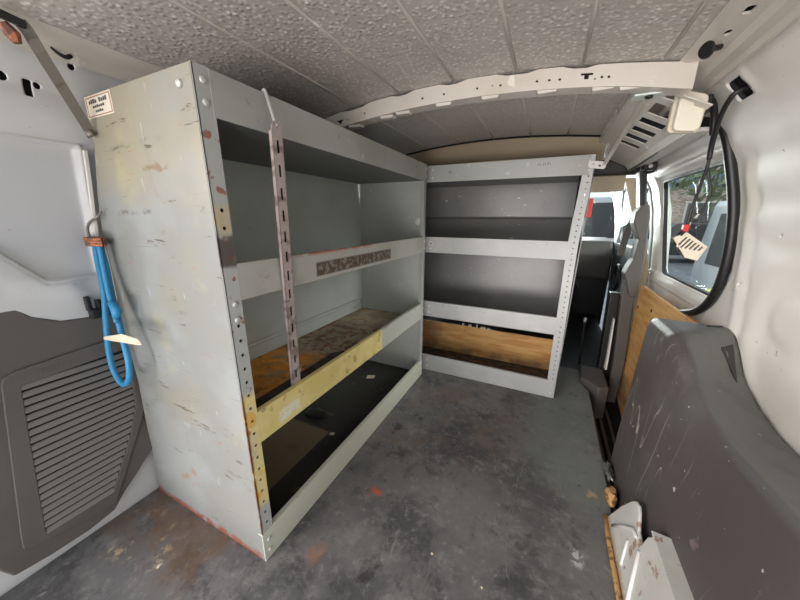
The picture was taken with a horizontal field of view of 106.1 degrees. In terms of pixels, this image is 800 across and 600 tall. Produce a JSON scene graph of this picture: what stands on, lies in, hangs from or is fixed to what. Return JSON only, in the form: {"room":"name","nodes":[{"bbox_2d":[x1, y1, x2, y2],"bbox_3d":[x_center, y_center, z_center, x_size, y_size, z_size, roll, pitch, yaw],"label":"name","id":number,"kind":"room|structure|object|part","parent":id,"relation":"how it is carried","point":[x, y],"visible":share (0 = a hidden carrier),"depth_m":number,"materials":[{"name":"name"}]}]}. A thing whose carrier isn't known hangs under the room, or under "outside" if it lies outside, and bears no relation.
{"room":"vehicle interior","nodes":[
{"label":"vehicle interior","id":0,"kind":"room"},
{"bbox_2d":[0,63,73,96],"bbox_3d":[-0.694,-0.033,1.440,0.020,1.500,2.080,7,17,25],"label":"holes","id":1,"kind":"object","parent":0,"point":[26,83],"depth_m":0.76,"materials":[{"name":"black"}]},
{"bbox_2d":[0,41,359,595],"bbox_3d":[-0.507,-0.058,1.341,0.176,1.242,2.080,7,17,25],"label":"wall","id":2,"kind":"structure","parent":0,"point":[47,269],"depth_m":0.69,"materials":[{"name":"white paint"}]},
{"bbox_2d":[50,47,72,59],"bbox_3d":[-0.686,-0.498,0.610,0.011,0.014,0.034,7,17,25],"label":"hole","id":3,"kind":"object","parent":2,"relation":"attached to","point":[68,56],"visible":1,"depth_m":0.61,"materials":[{"name":"black plastic"}]},
{"bbox_2d":[0,310,151,575],"bbox_3d":[-0.864,0.304,0.783,0.019,0.706,0.630,7,17,25],"label":"trim panel","id":4,"kind":"object","parent":2,"relation":"attached to","point":[73,439],"visible":0.79,"depth_m":0.77,"materials":[{"name":"grey plastic"}]},
{"bbox_2d":[0,5,163,81],"bbox_3d":[-0.402,-0.651,1.128,0.060,0.050,2.080,7,17,25],"label":"trim","id":5,"kind":"structure","parent":2,"relation":"attached to","point":[87,54],"depth_m":0.62,"materials":[{"name":"beige paint"}]},
{"bbox_2d":[83,296,110,318],"bbox_3d":[-0.803,0.015,0.803,0.023,0.060,0.050,7,17,25],"label":"clip","id":6,"kind":"object","parent":2,"relation":"attached to","point":[94,313],"visible":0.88,"depth_m":0.79,"materials":[{"name":"black plastic"}]},
{"bbox_2d":[405,135,600,154],"bbox_3d":[0.461,-0.801,1.548,1.051,0.053,0.010,7,17,25],"label":"trim","id":7,"kind":"structure","parent":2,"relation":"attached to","point":[532,135],"depth_m":1.50,"materials":[{"name":"black"}]},
{"bbox_2d":[407,137,605,165],"bbox_3d":[0.449,-0.754,1.607,1.090,0.167,0.060,7,17,25],"label":"trim","id":8,"kind":"structure","parent":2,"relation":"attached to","point":[534,147],"depth_m":1.53,"materials":[{"name":"brown"}]},
{"bbox_2d":[0,312,615,599],"bbox_3d":[0.431,0.444,1.825,1.640,0.012,3.460,7,17,25],"label":"floor","id":9,"kind":"structure","parent":0,"point":[505,487],"depth_m":0.91,"materials":[{"name":"black rubber"}]},
{"bbox_2d":[82,60,426,560],"bbox_3d":[-0.345,-0.011,1.256,0.517,1.157,1.148,7,17,25],"label":"shelving rack","id":10,"kind":"object","parent":9,"relation":"on","point":[185,188],"depth_m":0.85,"materials":[{"name":"grey metal"}]},
{"bbox_2d":[0,9,96,138],"bbox_3d":[-0.675,-0.423,0.585,0.043,0.164,0.181,-2,15,-7],"label":"brace","id":11,"kind":"object","parent":10,"relation":"attached to","point":[9,31],"visible":1,"depth_m":0.56,"materials":[{"name":"grey metal"}]},
{"bbox_3d":[-0.668,-0.476,0.504,0.016,0.018,0.055,6,16,21],"label":"hook plate","id":12,"kind":"part","parent":11,"relation":"part of","materials":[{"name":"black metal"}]},
{"bbox_2d":[84,89,114,118],"bbox_3d":[-0.654,-0.424,0.654,0.112,0.043,0.002,7,17,25],"label":"label sticker","id":13,"kind":"object","parent":10,"relation":"attached to","point":[99,104],"visible":1,"depth_m":0.65,"materials":[{"name":"beige paper"}]},
{"bbox_2d":[83,211,132,386],"bbox_3d":[-0.744,0.008,0.780,0.134,0.460,0.057,7,17,25],"label":"rope","id":14,"kind":"object","parent":10,"relation":"hanging from","point":[109,298],"visible":0.97,"depth_m":0.77,"materials":[{"name":"blue fabric"}]},
{"bbox_2d":[104,334,141,344],"bbox_3d":[-0.686,0.095,0.736,0.174,0.039,0.011,7,17,23],"label":"paper tag","id":15,"kind":"object","parent":14,"relation":"hanging from","point":[121,338],"visible":1,"depth_m":0.72,"materials":[{"name":"white paper"}]},
{"bbox_3d":[-0.589,0.120,0.772,0.512,1.157,0.004,7,17,25],"label":"panel","id":16,"kind":"part","parent":10,"relation":"part of","materials":[{"name":"grey paint"}]},
{"bbox_3d":[-0.480,-0.030,1.327,0.015,1.155,1.124,7,17,25],"label":"panel","id":17,"kind":"part","parent":10,"relation":"part of","materials":[{"name":"grey metal"}]},
{"bbox_3d":[-0.360,0.145,0.682,0.018,1.157,0.034,7,17,25],"label":"post","id":18,"kind":"part","parent":10,"relation":"part of","materials":[{"name":"grey metal"}]},
{"bbox_2d":[261,88,301,385],"bbox_3d":[-0.295,-0.071,0.768,0.127,0.802,0.071,12,19,37],"label":"strut","id":19,"kind":"object","parent":10,"relation":"hanging from","point":[275,135],"visible":0.93,"depth_m":0.71,"materials":[{"name":"metal"}]},
{"bbox_3d":[-0.277,-0.408,0.639,0.008,0.084,0.057,-14,21,-42],"label":"hook rod","id":20,"kind":"part","parent":19,"relation":"part of","materials":[{"name":"silver metal"}]},
{"bbox_3d":[-0.299,0.270,1.032,0.135,0.006,0.550,7,17,25],"label":"rubber strip","id":21,"kind":"part","parent":10,"relation":"part of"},
{"bbox_2d":[305,407,325,418],"bbox_3d":[-0.390,0.525,1.405,0.112,0.020,0.075,7,17,25],"label":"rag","id":22,"kind":"object","parent":10,"relation":"on","point":[314,413],"visible":1,"depth_m":1.39,"materials":[{"name":"black fabric"}]},
{"bbox_3d":[-0.291,-0.493,1.107,0.393,0.003,1.124,7,17,25],"label":"shelf","id":23,"kind":"part","parent":10,"relation":"part of","materials":[{"name":"grey metal"}]},
{"bbox_3d":[-0.295,0.203,1.297,0.393,0.003,1.124,7,17,25],"label":"shelf","id":24,"kind":"part","parent":10,"relation":"part of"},
{"bbox_3d":[-0.296,0.542,1.389,0.393,0.003,1.124,7,17,25],"label":"shelf","id":25,"kind":"part","parent":10,"relation":"part of","materials":[{"name":"black metal"}]},
{"bbox_3d":[-0.066,-0.141,1.740,0.437,1.157,0.004,7,17,25],"label":"panel","id":26,"kind":"part","parent":10,"relation":"part of","materials":[{"name":"grey metal"}]},
{"bbox_3d":[0.117,-0.114,1.641,0.018,1.157,0.030,7,17,25],"label":"post","id":27,"kind":"part","parent":10,"relation":"part of","materials":[{"name":"grey metal"}]},
{"bbox_2d":[422,154,596,397],"bbox_3d":[0.476,-0.137,1.726,0.906,1.160,0.325,7,17,25],"label":"shelving rack","id":28,"kind":"object","parent":9,"relation":"on","point":[503,239],"visible":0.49,"depth_m":1.69,"materials":[{"name":"grey metal"}]},
{"bbox_3d":[0.466,0.411,1.882,0.878,0.003,0.303,7,17,25],"label":"shelf","id":29,"kind":"part","parent":28,"relation":"part of","materials":[{"name":"grey metal"}]},
{"bbox_2d":[422,319,552,369],"bbox_3d":[0.527,0.279,1.976,0.868,0.198,0.012,7,17,25],"label":"plywood board","id":30,"kind":"object","parent":28,"relation":"on","point":[526,350],"visible":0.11,"depth_m":1.95,"materials":[{"name":"brown wood"}]},
{"bbox_3d":[0.468,0.083,1.792,0.878,0.003,0.303,7,17,25],"label":"shelf","id":31,"kind":"part","parent":28,"relation":"part of","materials":[{"name":"grey metal"}]},
{"bbox_3d":[0.523,-0.278,1.809,0.878,0.920,0.074,7,17,25],"label":"panel","id":32,"kind":"part","parent":28,"relation":"part of","materials":[{"name":"grey metal"}]},
{"bbox_3d":[0.471,-0.625,1.599,0.878,0.003,0.303,7,17,25],"label":"shelf","id":33,"kind":"part","parent":28,"relation":"part of","materials":[{"name":"grey metal"}]},
{"bbox_3d":[0.791,-0.051,1.418,0.060,1.160,0.002,7,17,25],"label":"post","id":34,"kind":"part","parent":28,"relation":"part of","materials":[{"name":"grey metal"}]},
{"bbox_3d":[0.876,-0.085,1.545,0.022,1.160,0.313,7,17,25],"label":"panel","id":35,"kind":"part","parent":28,"relation":"part of","materials":[{"name":"grey metal"}]},
{"bbox_2d":[584,199,593,217],"bbox_3d":[0.827,-0.405,1.329,0.034,0.080,0.020,7,17,25],"label":"strap","id":36,"kind":"object","parent":28,"relation":"attached to","point":[590,204],"visible":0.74,"depth_m":1.32,"materials":[{"name":"red fabric"}]},
{"bbox_2d":[588,92,665,168],"bbox_3d":[0.724,-0.536,0.998,0.072,0.116,0.552,6,16,21],"label":"brace","id":37,"kind":"object","parent":28,"relation":"attached to","point":[643,97],"visible":0.99,"depth_m":0.95,"materials":[{"name":"silver metal"}]},
{"bbox_3d":[0.821,-0.563,1.254,0.064,0.035,0.004,7,17,25],"label":"plate","id":38,"kind":"part","parent":37,"relation":"part of","materials":[{"name":"silver metal"}]},
{"bbox_3d":[0.630,-0.515,0.760,0.070,0.005,0.040,7,17,25],"label":"bow plate","id":39,"kind":"part","parent":37,"relation":"part of","materials":[{"name":"grey metal"}]},
{"bbox_2d":[503,277,578,338],"bbox_3d":[1.025,-0.160,2.241,0.490,0.940,0.696,7,17,25],"label":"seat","id":40,"kind":"object","parent":9,"relation":"on","point":[576,288],"visible":0.07,"depth_m":2.20,"materials":[{"name":"black fabric"}]},
{"bbox_3d":[1.057,0.188,2.409,0.400,0.180,0.380,7,17,25],"label":"seat","id":41,"kind":"part","parent":40,"relation":"part of","materials":[{"name":"brown wood"}]},
{"bbox_3d":[0.933,-0.152,2.045,0.490,0.424,0.272,7,17,25],"label":"backrest","id":42,"kind":"part","parent":40,"relation":"part of","materials":[{"name":"black fabric"}]},
{"bbox_2d":[578,318,586,363],"bbox_3d":[1.154,0.262,1.910,0.022,0.309,0.018,1,15,3],"label":"lever","id":43,"kind":"object","parent":9,"relation":"on","point":[585,319],"visible":1,"depth_m":1.90,"materials":[{"name":"black metal"}]},
{"bbox_2d":[602,461,613,481],"bbox_3d":[0.760,0.619,1.100,0.029,0.034,0.100,6,16,20],"label":"wrap","id":44,"kind":"object","parent":9,"relation":"on","point":[607,468],"visible":1,"depth_m":1.09,"materials":[{"name":"grey"}]},
{"bbox_2d":[605,486,617,506],"bbox_3d":[0.700,0.645,0.999,0.033,0.037,0.074,7,17,25],"label":"clump","id":45,"kind":"object","parent":9,"relation":"on","point":[610,492],"visible":1,"depth_m":0.98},
{"bbox_2d":[603,501,693,599],"bbox_3d":[0.564,0.647,0.676,0.097,0.200,0.520,7,17,25],"label":"bracket","id":46,"kind":"object","parent":9,"relation":"on","point":[651,569],"visible":0.97,"depth_m":0.71,"materials":[{"name":"white metal"}]},
{"bbox_2d":[0,0,728,154],"bbox_3d":[0.080,-0.600,0.786,1.123,0.060,1.880,7,17,25],"label":"ceiling","id":47,"kind":"structure","parent":0,"point":[469,37],"depth_m":0.67,"materials":[{"name":"grey fabric"}]},
{"bbox_2d":[169,0,354,105],"bbox_3d":[-0.391,-0.545,0.571,0.009,0.004,1.070,7,17,25],"label":"trim","id":48,"kind":"structure","parent":47,"relation":"attached to","point":[172,1],"depth_m":0.67,"materials":[{"name":"beige paint"}]},
{"bbox_2d":[284,0,398,92],"bbox_3d":[-0.238,-0.537,0.496,0.009,0.004,1.070,7,17,25],"label":"trim","id":49,"kind":"structure","parent":47,"relation":"attached to","point":[289,2],"depth_m":0.68,"materials":[{"name":"beige paint"}]},
{"bbox_2d":[381,121,429,148],"bbox_3d":[0.016,-0.766,1.389,0.009,0.004,0.690,7,17,25],"label":"trim","id":50,"kind":"structure","parent":47,"relation":"attached to","point":[381,121],"depth_m":1.39,"materials":[{"name":"beige paint"}]},
{"bbox_2d":[395,0,453,80],"bbox_3d":[-0.076,-0.521,0.420,0.009,0.004,1.070,7,17,25],"label":"trim","id":51,"kind":"structure","parent":47,"relation":"attached to","point":[398,2],"depth_m":0.67,"materials":[{"name":"beige paint"}]},
{"bbox_2d":[421,112,458,142],"bbox_3d":[0.169,-0.758,1.314,0.009,0.004,0.690,7,17,25],"label":"trim","id":52,"kind":"structure","parent":47,"relation":"attached to","point":[423,113],"depth_m":1.30,"materials":[{"name":"beige paint"}]},
{"bbox_2d":[469,104,494,138],"bbox_3d":[0.332,-0.742,1.238,0.009,0.004,0.690,7,17,25],"label":"trim","id":53,"kind":"structure","parent":47,"relation":"attached to","point":[470,105],"depth_m":1.23,"materials":[{"name":"beige paint"}]},
{"bbox_2d":[498,0,517,70],"bbox_3d":[0.082,-0.496,0.348,0.009,0.004,1.070,7,17,25],"label":"trim","id":54,"kind":"structure","parent":47,"relation":"attached to","point":[500,2],"depth_m":0.65,"materials":[{"name":"beige paint"}]},
{"bbox_2d":[521,98,531,135],"bbox_3d":[0.489,-0.717,1.166,0.009,0.004,0.690,7,17,25],"label":"trim","id":55,"kind":"structure","parent":47,"relation":"attached to","point":[522,99],"depth_m":1.17,"materials":[{"name":"beige paint"}]},
{"bbox_2d":[567,94,577,134],"bbox_3d":[0.633,-0.687,1.102,0.009,0.004,0.690,7,17,25],"label":"trim","id":56,"kind":"structure","parent":47,"relation":"attached to","point":[576,95],"depth_m":1.10,"materials":[{"name":"beige paint"}]},
{"bbox_2d":[582,0,599,62],"bbox_3d":[0.226,-0.466,0.284,0.009,0.004,1.070,7,17,25],"label":"trim","id":57,"kind":"structure","parent":47,"relation":"attached to","point":[596,2],"depth_m":0.61,"materials":[{"name":"beige paint"}]},
{"bbox_2d":[599,94,631,142],"bbox_3d":[0.808,-0.681,1.166,0.003,0.045,0.950,7,17,25],"label":"trim","id":58,"kind":"structure","parent":47,"relation":"attached to","point":[626,97],"depth_m":1.03,"materials":[{"name":"beige paint"}]},
{"bbox_2d":[664,0,709,57],"bbox_3d":[0.375,-0.428,0.221,0.009,0.004,1.070,7,17,25],"label":"trim","id":59,"kind":"structure","parent":47,"relation":"attached to","point":[705,2],"depth_m":0.57,"materials":[{"name":"beige paint"}]},
{"bbox_2d":[571,240,613,324],"bbox_3d":[1.302,-0.308,3.435,1.710,0.800,0.550,7,17,25],"label":"wall","id":60,"kind":"structure","parent":0,"point":[592,291],"depth_m":2.92,"materials":[{"name":"black plastic"}]},
{"bbox_2d":[576,237,612,278],"bbox_3d":[1.080,-0.513,2.884,1.580,0.483,0.483,7,17,25],"label":"seat","id":61,"kind":"object","parent":60,"relation":"attached to","point":[595,255],"visible":0.16,"depth_m":2.56,"materials":[{"name":"grey plastic"}]},
{"bbox_2d":[602,175,653,329],"bbox_3d":[1.650,-0.229,2.295,0.202,1.350,1.170,7,17,25],"label":"door","id":62,"kind":"structure","parent":60,"relation":"in","point":[619,198],"depth_m":2.42,"materials":[{"name":"grey metal"}]},
{"bbox_2d":[612,264,621,290],"bbox_3d":[1.619,-0.170,2.251,0.024,0.204,0.204,7,17,25],"label":"ring","id":63,"kind":"object","parent":62,"relation":"attached to","point":[618,267],"visible":0.98,"depth_m":2.21,"materials":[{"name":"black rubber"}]},
{"bbox_2d":[596,330,621,513],"bbox_3d":[1.174,0.729,1.509,0.470,0.050,3.500,7,17,25],"label":"floor","id":64,"kind":"structure","parent":0,"point":[613,410],"depth_m":1.63,"materials":[{"name":"black"}]},
{"bbox_2d":[603,142,638,159],"bbox_3d":[0.802,-0.905,2.172,1.380,0.153,1.300,7,17,25],"label":"ceiling","id":65,"kind":"structure","parent":0,"point":[630,144],"depth_m":1.36,"materials":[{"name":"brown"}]},
{"bbox_2d":[593,160,654,176],"bbox_3d":[1.095,-0.710,1.625,0.450,0.075,0.070,7,17,25],"label":"trim","id":66,"kind":"structure","parent":65,"relation":"attached to","point":[612,168],"depth_m":1.58,"materials":[{"name":"black plastic"}]},
{"bbox_2d":[591,175,625,192],"bbox_3d":[1.080,-0.658,1.710,0.325,0.090,0.020,7,17,25],"label":"sun visor","id":67,"kind":"object","parent":66,"relation":"attached to","point":[603,183],"visible":0.39,"depth_m":1.67,"materials":[{"name":"beige plastic"}]},
{"bbox_2d":[725,5,755,32],"bbox_3d":[0.178,-0.679,0.888,1.900,0.015,2.180,7,17,25],"label":"hole","id":68,"kind":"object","parent":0,"point":[752,6],"depth_m":0.61,"materials":[{"name":"black"}]},
{"bbox_2d":[699,18,799,455],"bbox_3d":[0.693,0.253,0.488,0.226,1.422,1.492,7,17,25],"label":"wall","id":69,"kind":"structure","parent":0,"point":[762,129],"depth_m":0.73,"materials":[{"name":"white metal"}]},
{"bbox_2d":[338,73,609,123],"bbox_3d":[0.174,-0.604,0.912,1.054,0.075,0.007,7,17,25],"label":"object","id":70,"kind":"structure","parent":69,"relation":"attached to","point":[586,76],"depth_m":0.77,"materials":[{"name":"black"}]},
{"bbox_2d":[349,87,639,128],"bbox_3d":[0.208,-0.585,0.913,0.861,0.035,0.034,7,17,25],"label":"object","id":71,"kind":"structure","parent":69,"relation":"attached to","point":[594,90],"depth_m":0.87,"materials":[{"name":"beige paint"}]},
{"bbox_2d":[324,62,698,126],"bbox_3d":[0.171,-0.599,0.908,1.110,0.102,0.009,7,17,25],"label":"beam","id":72,"kind":"structure","parent":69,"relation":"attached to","point":[677,75],"depth_m":0.80,"materials":[{"name":"white metal"}]},
{"bbox_2d":[343,86,691,129],"bbox_3d":[0.182,-0.609,0.928,1.110,0.110,0.053,7,17,25],"label":"trim","id":73,"kind":"structure","parent":69,"relation":"attached to","point":[586,90],"depth_m":0.84,"materials":[{"name":"beige paint"}]},
{"bbox_2d":[594,405,615,512],"bbox_3d":[0.972,0.720,1.423,0.116,0.012,0.980,7,17,25],"label":"trim","id":74,"kind":"structure","parent":69,"relation":"attached to","point":[613,509],"depth_m":1.51,"materials":[{"name":"grey plastic"}]},
{"bbox_2d":[579,365,608,418],"bbox_3d":[1.101,0.527,1.745,0.127,0.195,0.257,7,17,25],"label":"step block","id":75,"kind":"object","parent":74,"relation":"on","point":[593,379],"visible":0.72,"depth_m":1.65,"materials":[{"name":"grey plastic"}]},
{"bbox_2d":[596,162,657,402],"bbox_3d":[1.229,-0.043,1.643,0.125,1.330,0.156,7,17,25],"label":"door pillar","id":76,"kind":"structure","parent":69,"relation":"attached to","point":[619,307],"depth_m":1.65,"materials":[{"name":"grey"}]},
{"bbox_3d":[1.226,0.271,1.784,0.075,0.650,0.060,7,17,25],"label":"trim","id":77,"kind":"part","parent":76,"relation":"part of","materials":[{"name":"grey plastic"}]},
{"bbox_3d":[1.254,0.208,1.713,0.080,0.810,0.070,7,17,25],"label":"trim","id":78,"kind":"part","parent":76,"relation":"part of","materials":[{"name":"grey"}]},
{"bbox_3d":[1.230,-0.558,1.535,0.082,0.280,0.080,7,17,25],"label":"trim","id":79,"kind":"part","parent":76,"relation":"part of","materials":[{"name":"plastic"}]},
{"bbox_2d":[625,178,648,346],"bbox_3d":[1.355,-0.131,1.796,0.206,1.120,0.040,7,17,25],"label":"door frame","id":80,"kind":"structure","parent":69,"relation":"attached to","point":[630,183],"depth_m":1.72,"materials":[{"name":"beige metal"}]},
{"bbox_2d":[601,94,712,165],"bbox_3d":[0.879,-0.619,1.148,0.151,0.078,0.950,7,17,25],"label":"trim","id":81,"kind":"structure","parent":69,"relation":"attached to","point":[624,154],"depth_m":1.05,"materials":[{"name":"beige paint"}]},
{"bbox_2d":[625,127,708,169],"bbox_3d":[1.028,-0.590,1.208,0.077,0.028,0.730,7,17,25],"label":"trim","id":82,"kind":"structure","parent":69,"relation":"attached to","point":[672,142],"depth_m":1.07,"materials":[{"name":"white paint"}]},
{"bbox_2d":[621,81,746,142],"bbox_3d":[1.224,-0.810,1.504,0.560,0.004,1.940,7,17,25],"label":"vent slots","id":83,"kind":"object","parent":69,"relation":"attached to","point":[732,84],"depth_m":1.30,"materials":[{"name":"black plastic"}]},
{"bbox_2d":[647,127,722,322],"bbox_3d":[1.178,0.034,1.376,0.222,1.422,0.960,7,17,25],"label":"window frame","id":84,"kind":"structure","parent":69,"relation":"in","point":[691,156],"depth_m":1.38,"materials":[{"name":"white paint"}]},
{"bbox_2d":[617,188,648,254],"bbox_3d":[1.290,-0.429,1.672,0.102,0.360,0.011,1,15,2],"label":"belt","id":85,"kind":"object","parent":84,"relation":"attached to","point":[627,230],"visible":0.6,"depth_m":1.70,"materials":[{"name":"grey fabric"}]},
{"bbox_2d":[617,286,697,417],"bbox_3d":[1.154,0.350,1.417,0.015,0.730,0.700,7,17,25],"label":"plywood sheet","id":86,"kind":"object","parent":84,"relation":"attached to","point":[650,305],"visible":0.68,"depth_m":1.55,"materials":[{"name":"brown wood"}]},
{"bbox_2d":[627,117,739,315],"bbox_3d":[1.076,-0.303,1.254,0.178,0.656,0.794,6,16,20],"label":"weatherstrip","id":87,"kind":"object","parent":84,"relation":"attached to","point":[729,159],"visible":0.69,"depth_m":0.88,"materials":[{"name":"black rubber"}]},
{"bbox_2d":[662,161,723,295],"bbox_3d":[1.184,-0.276,1.209,0.101,0.457,0.780,7,17,25],"label":"window","id":88,"kind":"structure","parent":84,"relation":"attached to","point":[665,182],"depth_m":1.50,"materials":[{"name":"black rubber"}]},
{"bbox_2d":[665,91,713,133],"bbox_3d":[0.742,-0.479,0.772,0.080,0.097,0.048,7,17,25],"label":"lamp","id":89,"kind":"object","parent":69,"relation":"attached to","point":[683,118],"visible":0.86,"depth_m":0.76,"materials":[{"name":"beige plastic"}]},
{"bbox_2d":[610,318,799,599],"bbox_3d":[0.630,0.524,0.491,0.213,0.641,1.315,7,17,25],"label":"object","id":90,"kind":"object","parent":69,"relation":"attached to","point":[708,472],"visible":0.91,"depth_m":0.68,"materials":[{"name":"plastic"}]},
{"bbox_2d":[698,40,723,59],"bbox_3d":[0.618,-0.494,0.594,0.040,0.029,0.029,2,15,6],"label":"plug","id":91,"kind":"object","parent":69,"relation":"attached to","point":[706,50],"visible":1,"depth_m":0.59,"materials":[{"name":"black plastic"}]},
{"bbox_3d":[0.622,-0.499,0.597,0.034,0.018,0.011,-3,16,-10],"label":"stem","id":92,"kind":"part","parent":91,"relation":"part of","materials":[{"name":"black rubber"}]},
{"bbox_2d":[686,84,749,226],"bbox_3d":[0.813,-0.359,0.801,0.087,0.340,0.109,7,17,25],"label":"hanging cable","id":93,"kind":"object","parent":69,"relation":"hanging from","point":[716,118],"visible":0.91,"depth_m":0.81,"materials":[{"name":"black rubber"}]},
{"bbox_2d":[671,224,706,260],"bbox_3d":[0.843,-0.168,0.878,0.081,0.102,0.029,7,17,25],"label":"tag","id":94,"kind":"object","parent":93,"relation":"hanging from","point":[689,247],"visible":1,"depth_m":0.88,"materials":[{"name":"beige plastic"}]},
{"bbox_2d":[648,0,799,116],"bbox_3d":[0.545,-0.447,0.366,0.120,0.031,1.480,7,17,25],"label":"roof rail","id":95,"kind":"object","parent":69,"relation":"attached to","point":[753,29],"depth_m":0.57,"materials":[{"name":"white metal"}]},
{"bbox_2d":[733,76,752,96],"bbox_3d":[0.833,-0.494,0.699,0.072,0.083,0.110,7,17,25],"label":"trim","id":96,"kind":"structure","parent":69,"relation":"attached to","point":[738,81],"depth_m":0.73,"materials":[{"name":"black plastic"}]},
{"label":"outside","id":97,"kind":"structure","parent":0,"visible":0},
{"bbox_2d":[599,255,694,329],"bbox_3d":[10.999,-1.382,11.389,70.000,0.020,90.000,7,17,25],"label":"ground","id":98,"kind":"structure","parent":97,"point":[680,267],"depth_m":10.13,"materials":[{"name":"grey asphalt"}]},
{"bbox_2d":[583,196,648,278],"bbox_3d":[4.864,-1.920,9.127,4.600,2.149,1.970,7,17,25],"label":"van","id":99,"kind":"object","parent":98,"relation":"on","point":[601,223],"visible":0.03,"depth_m":7.77,"materials":[{"name":"silver metal"}]},
{"bbox_2d":[669,223,707,259],"bbox_3d":[10.589,-2.292,11.922,4.200,1.450,1.820,4,16,15],"label":"parked car","id":100,"kind":"object","parent":98,"relation":"on","point":[697,230],"visible":0.09,"depth_m":10.97,"materials":[{"name":"grey paint"}]},
{"bbox_2d":[669,166,726,223],"bbox_3d":[18.446,-4.374,14.284,11.700,4.300,5.100,7,17,25],"label":"brick building","id":101,"kind":"structure","parent":98,"relation":"on","point":[680,204],"depth_m":13.94,"materials":[{"name":"brown brick"}]},
{"bbox_3d":[13.786,-3.810,13.844,1.040,1.240,0.030,7,17,25],"label":"pane","id":102,"kind":"part","parent":101,"relation":"part of","materials":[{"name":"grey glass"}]},
{"bbox_2d":[669,165,726,211],"bbox_3d":[10.050,-3.025,8.809,3.696,4.506,3.666,7,17,25],"label":"tree","id":103,"kind":"object","parent":98,"relation":"on","point":[684,184],"visible":0.23,"depth_m":9.14,"materials":[{"name":"green plant"}]},
{"bbox_2d":[689,201,740,291],"bbox_3d":[3.465,0.313,1.577,1.855,1.799,4.200,7,17,25],"label":"parked car","id":104,"kind":"object","parent":98,"relation":"on","point":[705,269],"visible":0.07,"depth_m":3.30,"materials":[{"name":"silver metal"}]}
]}

